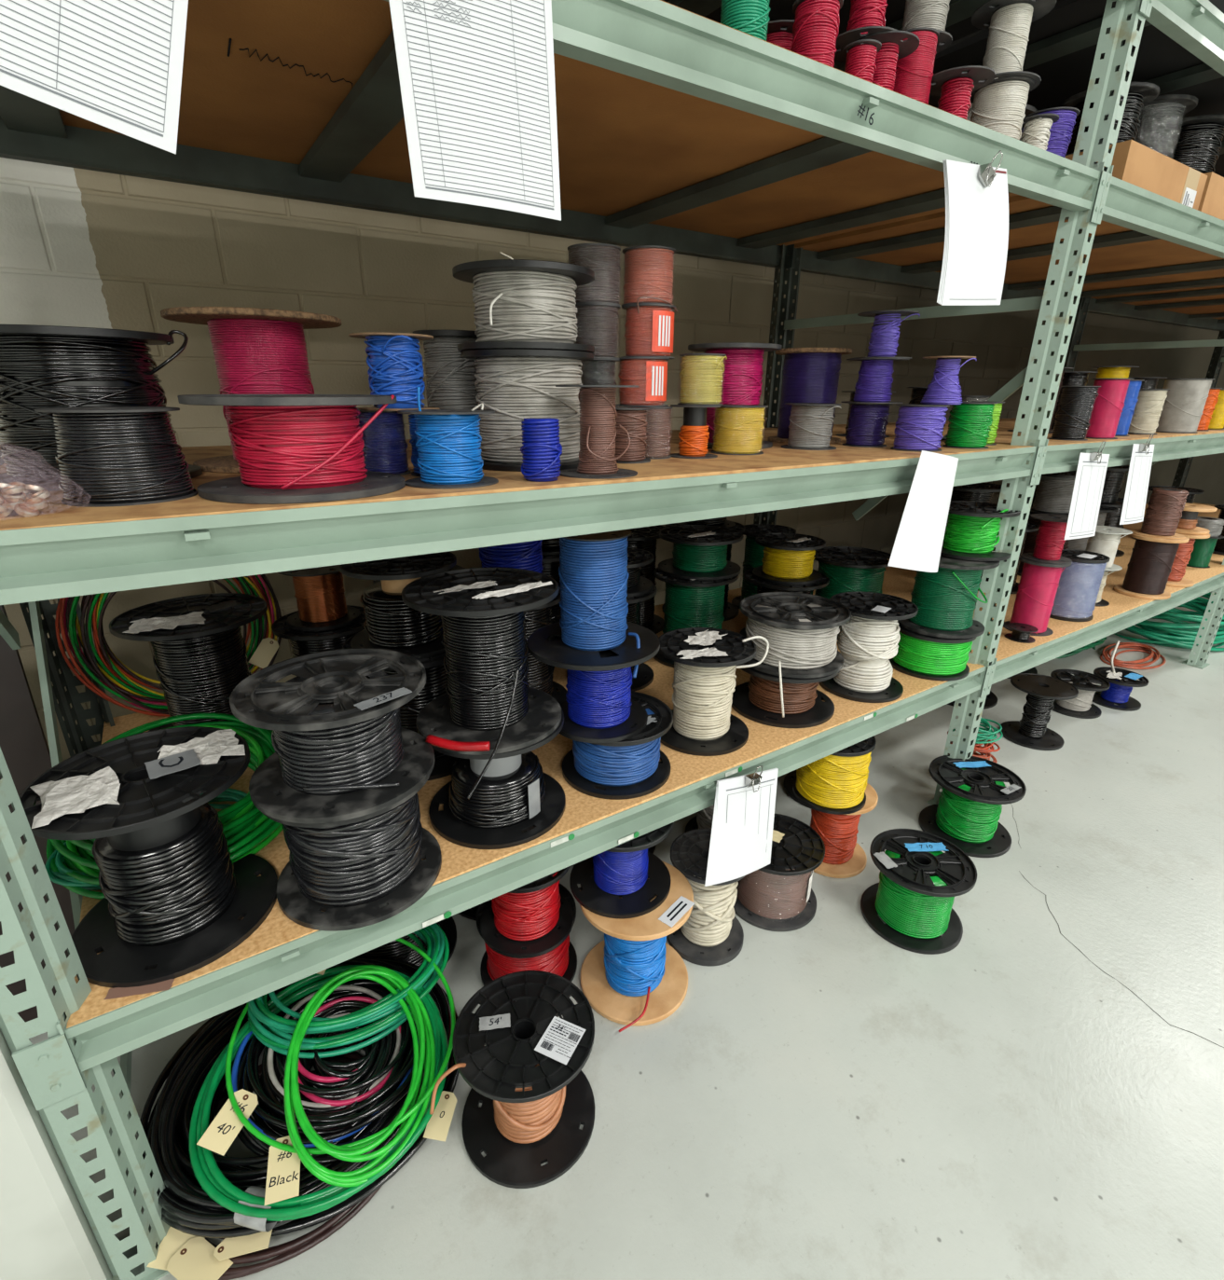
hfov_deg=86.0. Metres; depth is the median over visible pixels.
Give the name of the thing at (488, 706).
reel
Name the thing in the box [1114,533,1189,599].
reel
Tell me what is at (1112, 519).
reel
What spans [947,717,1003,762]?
cable coil
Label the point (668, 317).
print
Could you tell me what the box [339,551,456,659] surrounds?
reel
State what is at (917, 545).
sheet
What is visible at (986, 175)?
binder clip
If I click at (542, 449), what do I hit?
reel
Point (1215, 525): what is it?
reel
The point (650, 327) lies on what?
reel
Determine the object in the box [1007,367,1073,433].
reel
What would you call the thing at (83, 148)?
beam
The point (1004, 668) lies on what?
beam
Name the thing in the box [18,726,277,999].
reel
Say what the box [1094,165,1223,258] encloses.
beam
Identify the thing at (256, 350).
reel
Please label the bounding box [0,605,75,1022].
wall
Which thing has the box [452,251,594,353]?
reel
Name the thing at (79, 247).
wall
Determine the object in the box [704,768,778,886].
sheet
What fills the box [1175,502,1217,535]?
reel
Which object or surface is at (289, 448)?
reel
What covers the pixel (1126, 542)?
shelf board
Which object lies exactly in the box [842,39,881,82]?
reel
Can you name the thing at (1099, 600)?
reel
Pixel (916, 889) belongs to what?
reel
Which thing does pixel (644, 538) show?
reel
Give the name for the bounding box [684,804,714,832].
reel
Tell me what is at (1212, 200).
cardboard box
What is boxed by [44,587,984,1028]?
shelf board
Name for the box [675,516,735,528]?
reel
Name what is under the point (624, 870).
reel
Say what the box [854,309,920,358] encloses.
reel
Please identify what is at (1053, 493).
reel
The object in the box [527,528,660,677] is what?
reel
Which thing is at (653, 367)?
print
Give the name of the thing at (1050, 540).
reel
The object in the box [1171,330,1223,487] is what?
frame
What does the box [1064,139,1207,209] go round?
cardboard box
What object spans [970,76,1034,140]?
reel
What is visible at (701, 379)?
reel
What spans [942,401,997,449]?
reel
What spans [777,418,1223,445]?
shelf board
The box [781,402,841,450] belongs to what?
reel
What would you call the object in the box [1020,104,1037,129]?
reel
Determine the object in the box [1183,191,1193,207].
print
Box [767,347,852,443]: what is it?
reel
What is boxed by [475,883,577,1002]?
reel
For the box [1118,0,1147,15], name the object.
beam
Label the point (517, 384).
reel
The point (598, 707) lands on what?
reel
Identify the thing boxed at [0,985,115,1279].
board
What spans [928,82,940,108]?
reel
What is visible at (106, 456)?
reel
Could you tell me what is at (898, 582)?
shelf board
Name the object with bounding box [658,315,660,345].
print
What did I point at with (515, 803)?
reel
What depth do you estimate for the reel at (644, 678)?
2.04 m
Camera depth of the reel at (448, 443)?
1.08 m
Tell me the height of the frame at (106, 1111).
2.750 m
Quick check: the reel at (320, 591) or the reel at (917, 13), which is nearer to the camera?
the reel at (917, 13)
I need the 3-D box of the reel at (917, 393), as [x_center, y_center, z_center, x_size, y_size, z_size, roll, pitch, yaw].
[1.063,-0.765,2.216,0.150,0.166,0.150,-13,25,-31]
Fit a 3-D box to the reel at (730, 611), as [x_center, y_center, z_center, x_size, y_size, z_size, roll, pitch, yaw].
[0.374,-0.293,2.710,0.319,0.359,0.319,-13,25,-31]
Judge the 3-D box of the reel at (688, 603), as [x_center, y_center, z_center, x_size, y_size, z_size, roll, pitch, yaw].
[0.281,-0.090,2.260,0.280,0.305,0.280,19,28,40]
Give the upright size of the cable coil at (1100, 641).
0.358 m
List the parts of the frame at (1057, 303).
upright post, foot plate, upright post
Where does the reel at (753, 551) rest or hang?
on the shelf board at (582, 809)
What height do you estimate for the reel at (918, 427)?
0.119 m
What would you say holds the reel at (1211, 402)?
on the shelf board at (1003, 436)
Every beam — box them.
[0,115,781,267]
[0,439,1043,605]
[11,660,991,1111]
[384,0,1107,222]
[785,244,1079,303]
[985,572,1223,695]
[1034,432,1223,484]
[1080,297,1223,330]
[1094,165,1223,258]
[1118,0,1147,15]
[1126,0,1223,76]
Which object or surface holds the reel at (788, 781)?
on the floor
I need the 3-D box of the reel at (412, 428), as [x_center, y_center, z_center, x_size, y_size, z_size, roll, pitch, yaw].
[-0.336,-0.369,1.232,0.090,0.113,0.090,10,23,24]
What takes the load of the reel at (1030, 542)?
on the shelf board at (898, 582)
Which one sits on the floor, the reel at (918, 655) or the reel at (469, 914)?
the reel at (469, 914)
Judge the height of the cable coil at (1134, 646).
0.041 m
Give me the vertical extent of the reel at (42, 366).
0.239 m
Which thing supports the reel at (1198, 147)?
on the cardboard box at (1212, 200)
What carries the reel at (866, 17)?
on the reel at (893, 48)
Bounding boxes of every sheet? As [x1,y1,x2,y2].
[0,0,188,154]
[388,0,561,220]
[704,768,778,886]
[887,450,958,572]
[936,159,1008,305]
[1064,452,1109,539]
[1119,443,1154,524]
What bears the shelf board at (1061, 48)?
on the beam at (1197, 26)
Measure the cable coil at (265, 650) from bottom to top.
0.538 m
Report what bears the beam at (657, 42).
attached to the frame at (106, 1111)
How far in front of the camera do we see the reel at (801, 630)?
1.80 m
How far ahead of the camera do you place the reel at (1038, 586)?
2.50 m
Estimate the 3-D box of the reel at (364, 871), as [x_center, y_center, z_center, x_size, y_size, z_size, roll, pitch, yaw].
[-0.481,0.343,1.229,0.298,0.226,0.298,12,24,27]
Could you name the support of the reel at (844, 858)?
on the floor
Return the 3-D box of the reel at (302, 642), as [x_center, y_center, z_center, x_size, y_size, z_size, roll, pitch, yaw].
[-0.838,0.053,1.956,0.280,0.240,0.280,-8,23,-22]
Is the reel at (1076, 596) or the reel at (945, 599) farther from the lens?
the reel at (1076, 596)
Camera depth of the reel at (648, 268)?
1.44 m
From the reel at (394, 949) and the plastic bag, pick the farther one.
the reel at (394, 949)
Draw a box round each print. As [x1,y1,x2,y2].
[540,1018,583,1058]
[651,366,654,395]
[655,366,658,395]
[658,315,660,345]
[658,366,660,395]
[660,366,663,395]
[661,315,664,345]
[664,316,667,345]
[666,901,687,921]
[667,316,670,346]
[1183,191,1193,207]
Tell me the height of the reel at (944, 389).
0.121 m
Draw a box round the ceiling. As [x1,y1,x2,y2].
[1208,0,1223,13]
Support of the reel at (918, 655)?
on the shelf board at (582, 809)
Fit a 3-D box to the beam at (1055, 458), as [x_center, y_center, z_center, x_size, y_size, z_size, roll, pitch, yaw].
[2.341,-0.792,2.675,2.517,0.135,0.060,-13,25,-31]
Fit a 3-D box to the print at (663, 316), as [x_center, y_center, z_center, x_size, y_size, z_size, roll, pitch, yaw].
[0.115,-0.692,1.470,0.005,0.062,0.001,-13,25,-31]
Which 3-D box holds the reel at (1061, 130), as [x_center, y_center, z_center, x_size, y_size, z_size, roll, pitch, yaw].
[1.148,-1.311,1.744,0.132,0.131,0.132,-13,25,-31]
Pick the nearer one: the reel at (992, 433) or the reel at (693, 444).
the reel at (693, 444)
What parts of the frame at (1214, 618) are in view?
upright post, foot plate, upright post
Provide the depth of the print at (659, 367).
1.49 m
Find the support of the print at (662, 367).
on the reel at (650, 373)
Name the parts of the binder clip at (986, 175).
handle, handle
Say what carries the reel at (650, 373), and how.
on the reel at (658, 419)
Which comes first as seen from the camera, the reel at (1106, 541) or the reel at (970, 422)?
the reel at (970, 422)
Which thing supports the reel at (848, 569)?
on the shelf board at (582, 809)
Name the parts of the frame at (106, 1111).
upright post, upright post, foot plate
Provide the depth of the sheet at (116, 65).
0.65 m
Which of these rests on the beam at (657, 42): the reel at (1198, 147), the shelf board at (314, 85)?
the shelf board at (314, 85)
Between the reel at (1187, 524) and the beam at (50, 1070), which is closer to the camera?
the beam at (50, 1070)
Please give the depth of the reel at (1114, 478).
3.51 m
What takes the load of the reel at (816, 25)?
on the shelf board at (314, 85)
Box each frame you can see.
[0,449,170,1279]
[753,0,1145,805]
[1031,297,1223,669]
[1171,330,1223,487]
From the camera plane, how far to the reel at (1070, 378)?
2.70 m
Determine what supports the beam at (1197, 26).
attached to the frame at (1057, 303)
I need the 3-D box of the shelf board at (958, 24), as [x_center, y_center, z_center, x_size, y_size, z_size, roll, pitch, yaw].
[-0.062,-1.562,1.376,2.477,0.042,1.133,-13,25,-31]
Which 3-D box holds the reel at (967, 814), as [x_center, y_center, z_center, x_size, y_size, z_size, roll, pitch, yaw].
[1.257,0.575,2.305,0.296,0.228,0.296,19,28,40]
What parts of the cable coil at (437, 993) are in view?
cable coil, cable coil, cable coil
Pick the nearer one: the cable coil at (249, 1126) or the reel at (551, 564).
the cable coil at (249, 1126)
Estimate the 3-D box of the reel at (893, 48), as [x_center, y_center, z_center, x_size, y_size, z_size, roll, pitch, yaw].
[0.560,-1.170,1.380,0.140,0.121,0.140,-13,25,-31]
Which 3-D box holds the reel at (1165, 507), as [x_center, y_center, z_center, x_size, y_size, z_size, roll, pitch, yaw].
[2.481,-0.574,2.950,0.200,0.199,0.200,-13,25,-31]
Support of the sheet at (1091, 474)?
attached to the beam at (1055, 458)
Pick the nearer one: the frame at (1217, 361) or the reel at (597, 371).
the reel at (597, 371)
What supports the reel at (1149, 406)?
on the shelf board at (1003, 436)
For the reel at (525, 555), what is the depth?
1.74 m
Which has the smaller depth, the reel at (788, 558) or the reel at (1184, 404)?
the reel at (788, 558)
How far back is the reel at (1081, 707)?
3.19 m
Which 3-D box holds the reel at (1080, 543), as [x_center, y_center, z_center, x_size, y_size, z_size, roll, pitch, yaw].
[2.555,-0.583,3.591,0.280,0.300,0.280,-5,22,-13]
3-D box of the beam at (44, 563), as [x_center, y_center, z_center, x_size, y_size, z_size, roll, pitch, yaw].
[0.220,-0.303,1.361,2.566,0.135,0.060,-13,25,-31]
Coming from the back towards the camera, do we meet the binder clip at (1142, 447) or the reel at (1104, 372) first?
the reel at (1104, 372)
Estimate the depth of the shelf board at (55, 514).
1.21 m
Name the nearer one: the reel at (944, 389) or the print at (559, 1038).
the print at (559, 1038)
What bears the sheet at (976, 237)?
attached to the beam at (657, 42)
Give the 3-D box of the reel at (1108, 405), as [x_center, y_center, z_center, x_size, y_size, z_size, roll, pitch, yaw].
[1.739,-0.816,2.316,0.120,0.199,0.120,-13,25,-31]
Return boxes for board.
[0,0,1018,248]
[0,427,1032,530]
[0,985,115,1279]
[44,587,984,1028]
[661,0,998,71]
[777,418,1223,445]
[794,194,1223,298]
[812,546,1223,660]
[931,0,1223,177]
[1091,285,1223,323]
[1118,502,1223,564]
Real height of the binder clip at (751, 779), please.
0.071 m
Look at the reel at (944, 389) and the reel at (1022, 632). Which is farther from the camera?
the reel at (1022, 632)
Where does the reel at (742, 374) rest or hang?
on the shelf board at (55, 514)
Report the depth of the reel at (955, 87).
1.46 m
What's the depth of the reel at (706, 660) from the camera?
1.70 m
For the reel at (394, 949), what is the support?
on the floor
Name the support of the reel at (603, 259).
on the reel at (597, 323)
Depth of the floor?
1.50 m
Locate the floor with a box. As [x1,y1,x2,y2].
[29,591,1223,1279]
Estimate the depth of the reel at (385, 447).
1.20 m
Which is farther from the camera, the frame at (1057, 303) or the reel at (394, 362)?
the frame at (1057, 303)
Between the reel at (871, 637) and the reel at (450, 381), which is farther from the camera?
the reel at (871, 637)
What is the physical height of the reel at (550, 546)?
0.200 m
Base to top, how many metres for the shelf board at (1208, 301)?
0.042 m
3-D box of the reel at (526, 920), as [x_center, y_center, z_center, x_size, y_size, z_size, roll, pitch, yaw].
[-0.216,0.618,1.643,0.236,0.222,0.236,7,22,18]
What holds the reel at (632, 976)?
on the floor
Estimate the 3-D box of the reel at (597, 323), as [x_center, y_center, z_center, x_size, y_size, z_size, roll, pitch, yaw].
[-0.037,-0.692,1.480,0.115,0.109,0.115,-13,25,-31]
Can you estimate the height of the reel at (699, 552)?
0.130 m
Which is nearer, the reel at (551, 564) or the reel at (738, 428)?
the reel at (738, 428)
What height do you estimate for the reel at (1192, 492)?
0.320 m
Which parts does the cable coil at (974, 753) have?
cable coil, cable coil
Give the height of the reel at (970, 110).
0.201 m
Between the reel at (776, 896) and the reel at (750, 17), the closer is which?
the reel at (750, 17)
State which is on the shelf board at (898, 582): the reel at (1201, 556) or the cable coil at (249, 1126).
the reel at (1201, 556)
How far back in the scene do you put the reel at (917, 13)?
1.40 m
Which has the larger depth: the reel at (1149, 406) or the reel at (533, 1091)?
the reel at (1149, 406)
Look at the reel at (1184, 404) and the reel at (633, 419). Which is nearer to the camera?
the reel at (633, 419)
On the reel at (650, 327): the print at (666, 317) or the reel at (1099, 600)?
the print at (666, 317)
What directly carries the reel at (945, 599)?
on the reel at (918, 655)
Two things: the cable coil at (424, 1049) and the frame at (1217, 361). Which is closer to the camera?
the cable coil at (424, 1049)
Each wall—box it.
[0,0,1223,760]
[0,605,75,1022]
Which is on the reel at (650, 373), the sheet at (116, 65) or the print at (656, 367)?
the print at (656, 367)
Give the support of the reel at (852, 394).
on the shelf board at (55, 514)
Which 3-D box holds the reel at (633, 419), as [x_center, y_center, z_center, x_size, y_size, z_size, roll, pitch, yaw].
[0.034,-0.462,1.478,0.110,0.116,0.110,-13,25,-31]
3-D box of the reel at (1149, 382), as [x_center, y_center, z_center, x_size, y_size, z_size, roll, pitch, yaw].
[2.615,-1.188,3.269,0.180,0.221,0.180,-13,25,-31]
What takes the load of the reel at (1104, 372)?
on the shelf board at (1003, 436)
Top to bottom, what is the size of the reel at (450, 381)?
0.268 m
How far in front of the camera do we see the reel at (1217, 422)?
2.88 m
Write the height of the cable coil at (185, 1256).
0.057 m
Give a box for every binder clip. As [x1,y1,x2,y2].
[744,765,762,792]
[977,150,1003,187]
[1089,440,1105,463]
[1139,433,1154,454]
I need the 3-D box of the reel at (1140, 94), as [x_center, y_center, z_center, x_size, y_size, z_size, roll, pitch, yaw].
[1.544,-1.605,2.075,0.258,0.170,0.258,-13,25,-31]
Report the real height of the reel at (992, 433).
0.125 m
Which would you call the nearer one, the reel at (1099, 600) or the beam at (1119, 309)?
the reel at (1099, 600)
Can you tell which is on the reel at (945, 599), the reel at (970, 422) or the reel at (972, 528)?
the reel at (972, 528)
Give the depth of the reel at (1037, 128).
1.64 m
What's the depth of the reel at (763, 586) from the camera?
2.30 m
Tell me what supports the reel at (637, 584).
on the reel at (644, 678)
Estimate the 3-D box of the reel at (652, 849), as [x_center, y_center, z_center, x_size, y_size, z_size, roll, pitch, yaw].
[-0.016,0.538,2.217,0.340,0.339,0.340,-13,25,-31]
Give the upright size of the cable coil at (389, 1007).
0.101 m
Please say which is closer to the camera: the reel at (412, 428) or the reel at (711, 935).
the reel at (412, 428)
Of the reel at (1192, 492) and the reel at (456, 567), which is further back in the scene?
the reel at (1192, 492)
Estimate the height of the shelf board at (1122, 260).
0.042 m
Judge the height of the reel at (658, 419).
0.116 m
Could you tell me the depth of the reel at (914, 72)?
1.40 m
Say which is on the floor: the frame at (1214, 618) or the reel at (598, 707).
the frame at (1214, 618)
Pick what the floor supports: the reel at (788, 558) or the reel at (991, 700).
the reel at (991, 700)
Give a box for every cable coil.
[45,713,283,899]
[55,573,281,716]
[137,954,459,1238]
[146,1042,381,1279]
[225,937,455,1154]
[247,922,449,1058]
[283,964,435,1187]
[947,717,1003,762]
[1056,636,1106,658]
[1100,642,1165,669]
[1114,591,1223,651]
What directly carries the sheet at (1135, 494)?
attached to the beam at (1055, 458)
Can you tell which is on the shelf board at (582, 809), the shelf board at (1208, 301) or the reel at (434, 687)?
the reel at (434, 687)
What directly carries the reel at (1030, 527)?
on the shelf board at (898, 582)
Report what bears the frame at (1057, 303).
on the floor
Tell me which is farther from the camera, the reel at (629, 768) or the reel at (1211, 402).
the reel at (1211, 402)
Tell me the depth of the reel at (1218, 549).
3.80 m
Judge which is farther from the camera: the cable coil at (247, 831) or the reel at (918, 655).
the reel at (918, 655)
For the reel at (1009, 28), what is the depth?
1.55 m
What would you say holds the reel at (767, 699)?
on the shelf board at (582, 809)
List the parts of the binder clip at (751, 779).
handle, handle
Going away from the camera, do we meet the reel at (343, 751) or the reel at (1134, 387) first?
the reel at (343, 751)
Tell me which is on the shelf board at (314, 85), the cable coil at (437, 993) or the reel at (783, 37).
the reel at (783, 37)
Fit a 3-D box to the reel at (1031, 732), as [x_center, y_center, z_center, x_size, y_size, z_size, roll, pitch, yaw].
[1.906,0.318,2.942,0.256,0.258,0.256,8,22,20]
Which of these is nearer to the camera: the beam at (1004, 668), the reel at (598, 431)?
the reel at (598, 431)
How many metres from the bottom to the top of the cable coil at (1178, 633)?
0.267 m
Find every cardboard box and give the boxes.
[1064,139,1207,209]
[1197,171,1223,220]
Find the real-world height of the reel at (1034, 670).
0.280 m
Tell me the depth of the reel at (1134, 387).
2.42 m
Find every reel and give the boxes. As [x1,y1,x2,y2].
[0,324,202,491]
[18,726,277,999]
[34,406,198,507]
[108,592,267,731]
[160,306,341,473]
[177,394,405,504]
[229,647,434,823]
[261,775,441,931]
[271,605,365,676]
[278,564,360,631]
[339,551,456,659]
[342,630,457,780]
[349,331,439,411]
[356,409,411,475]
[360,916,456,966]
[397,386,498,489]
[401,567,561,798]
[408,413,420,476]
[412,330,481,434]
[428,706,565,849]
[429,970,594,1188]
[446,550,463,571]
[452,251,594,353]
[458,904,479,921]
[461,348,593,471]
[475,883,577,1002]
[478,539,543,573]
[480,866,573,958]
[520,417,562,481]
[524,582,567,703]
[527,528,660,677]
[541,537,560,555]
[542,554,561,637]
[550,635,647,743]
[555,385,639,479]
[561,690,673,799]
[567,242,620,305]
[569,822,674,918]
[573,844,656,866]
[574,302,620,358]
[579,860,694,1032]
[580,357,619,406]
[614,406,652,463]
[618,357,669,406]
[621,245,675,306]
[621,295,677,358]
[626,547,653,597]
[626,583,656,691]
[627,524,665,633]
[639,406,672,459]
[653,566,738,667]
[658,524,743,580]
[658,627,769,756]
[662,521,745,621]
[666,828,746,966]
[668,404,720,458]
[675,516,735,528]
[677,353,727,405]
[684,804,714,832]
[688,342,782,448]
[710,404,767,454]
[720,0,770,41]
[731,523,796,608]
[731,660,839,728]
[733,813,825,931]
[739,567,829,636]
[739,591,851,678]
[752,532,825,585]
[766,19,794,50]
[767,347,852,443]
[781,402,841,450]
[784,769,810,808]
[790,0,843,67]
[792,735,876,814]
[810,783,878,878]
[813,546,891,639]
[819,591,918,702]
[834,0,897,62]
[836,390,895,437]
[841,357,909,403]
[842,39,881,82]
[842,402,893,447]
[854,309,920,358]
[858,30,919,90]
[860,828,977,954]
[888,625,977,681]
[890,404,949,452]
[893,27,939,104]
[897,555,999,638]
[901,0,952,54]
[907,386,947,440]
[918,754,1026,857]
[920,356,977,404]
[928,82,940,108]
[929,65,995,119]
[940,500,1020,561]
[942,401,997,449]
[945,481,1002,530]
[946,690,997,709]
[960,395,990,401]
[966,102,973,121]
[969,0,1056,102]
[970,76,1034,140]
[973,400,1004,445]
[977,518,1039,593]
[998,673,1078,750]
[1003,554,1072,636]
[1004,622,1038,643]
[1006,666,1037,678]
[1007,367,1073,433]
[1017,513,1069,576]
[1019,107,1080,157]
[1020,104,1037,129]
[1020,113,1059,150]
[1020,513,1072,564]
[1029,470,1076,515]
[1048,385,1101,440]
[1049,549,1109,621]
[1050,371,1098,430]
[1050,669,1110,718]
[1059,81,1159,155]
[1066,506,1117,550]
[1085,525,1132,570]
[1086,378,1133,439]
[1090,366,1139,380]
[1092,640,1148,711]
[1094,570,1116,606]
[1100,465,1129,507]
[1103,497,1124,556]
[1114,379,1144,436]
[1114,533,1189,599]
[1128,377,1167,388]
[1128,388,1169,434]
[1130,487,1188,538]
[1131,485,1204,539]
[1135,94,1197,158]
[1155,378,1214,433]
[1166,533,1211,587]
[1172,113,1223,173]
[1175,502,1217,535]
[1186,537,1217,568]
[1196,516,1223,538]
[1197,387,1222,431]
[1208,388,1223,429]
[1212,504,1223,555]
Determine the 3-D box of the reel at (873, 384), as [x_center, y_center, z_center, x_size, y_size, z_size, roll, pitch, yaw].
[0.758,-0.747,1.894,0.168,0.119,0.168,11,24,26]
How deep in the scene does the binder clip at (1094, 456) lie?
2.14 m
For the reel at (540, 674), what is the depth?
1.84 m
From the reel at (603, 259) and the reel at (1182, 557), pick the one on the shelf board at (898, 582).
the reel at (1182, 557)
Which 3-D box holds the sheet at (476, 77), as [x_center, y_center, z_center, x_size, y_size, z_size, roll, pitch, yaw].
[-0.167,-0.716,0.840,0.227,0.281,0.014,-13,25,-31]
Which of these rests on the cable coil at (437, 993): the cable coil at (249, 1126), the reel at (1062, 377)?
the cable coil at (249, 1126)
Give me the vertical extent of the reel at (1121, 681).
0.264 m
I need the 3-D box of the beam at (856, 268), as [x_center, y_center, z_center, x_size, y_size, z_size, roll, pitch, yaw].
[1.740,-1.780,3.276,2.463,0.086,0.040,-13,25,-31]
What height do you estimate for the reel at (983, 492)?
0.200 m
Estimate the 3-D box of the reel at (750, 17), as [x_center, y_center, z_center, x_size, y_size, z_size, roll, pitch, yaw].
[0.231,-1.083,1.148,0.092,0.121,0.092,-13,25,-31]
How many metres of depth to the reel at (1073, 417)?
2.20 m
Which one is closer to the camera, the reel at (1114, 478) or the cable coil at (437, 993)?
the cable coil at (437, 993)
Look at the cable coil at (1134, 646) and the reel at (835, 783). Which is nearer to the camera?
the reel at (835, 783)
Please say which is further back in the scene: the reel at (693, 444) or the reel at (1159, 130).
the reel at (1159, 130)
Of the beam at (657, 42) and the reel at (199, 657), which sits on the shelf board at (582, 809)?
the reel at (199, 657)
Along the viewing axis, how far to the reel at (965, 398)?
2.07 m
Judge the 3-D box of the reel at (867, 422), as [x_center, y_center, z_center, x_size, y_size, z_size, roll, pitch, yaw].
[0.752,-0.634,1.934,0.124,0.120,0.124,3,21,7]

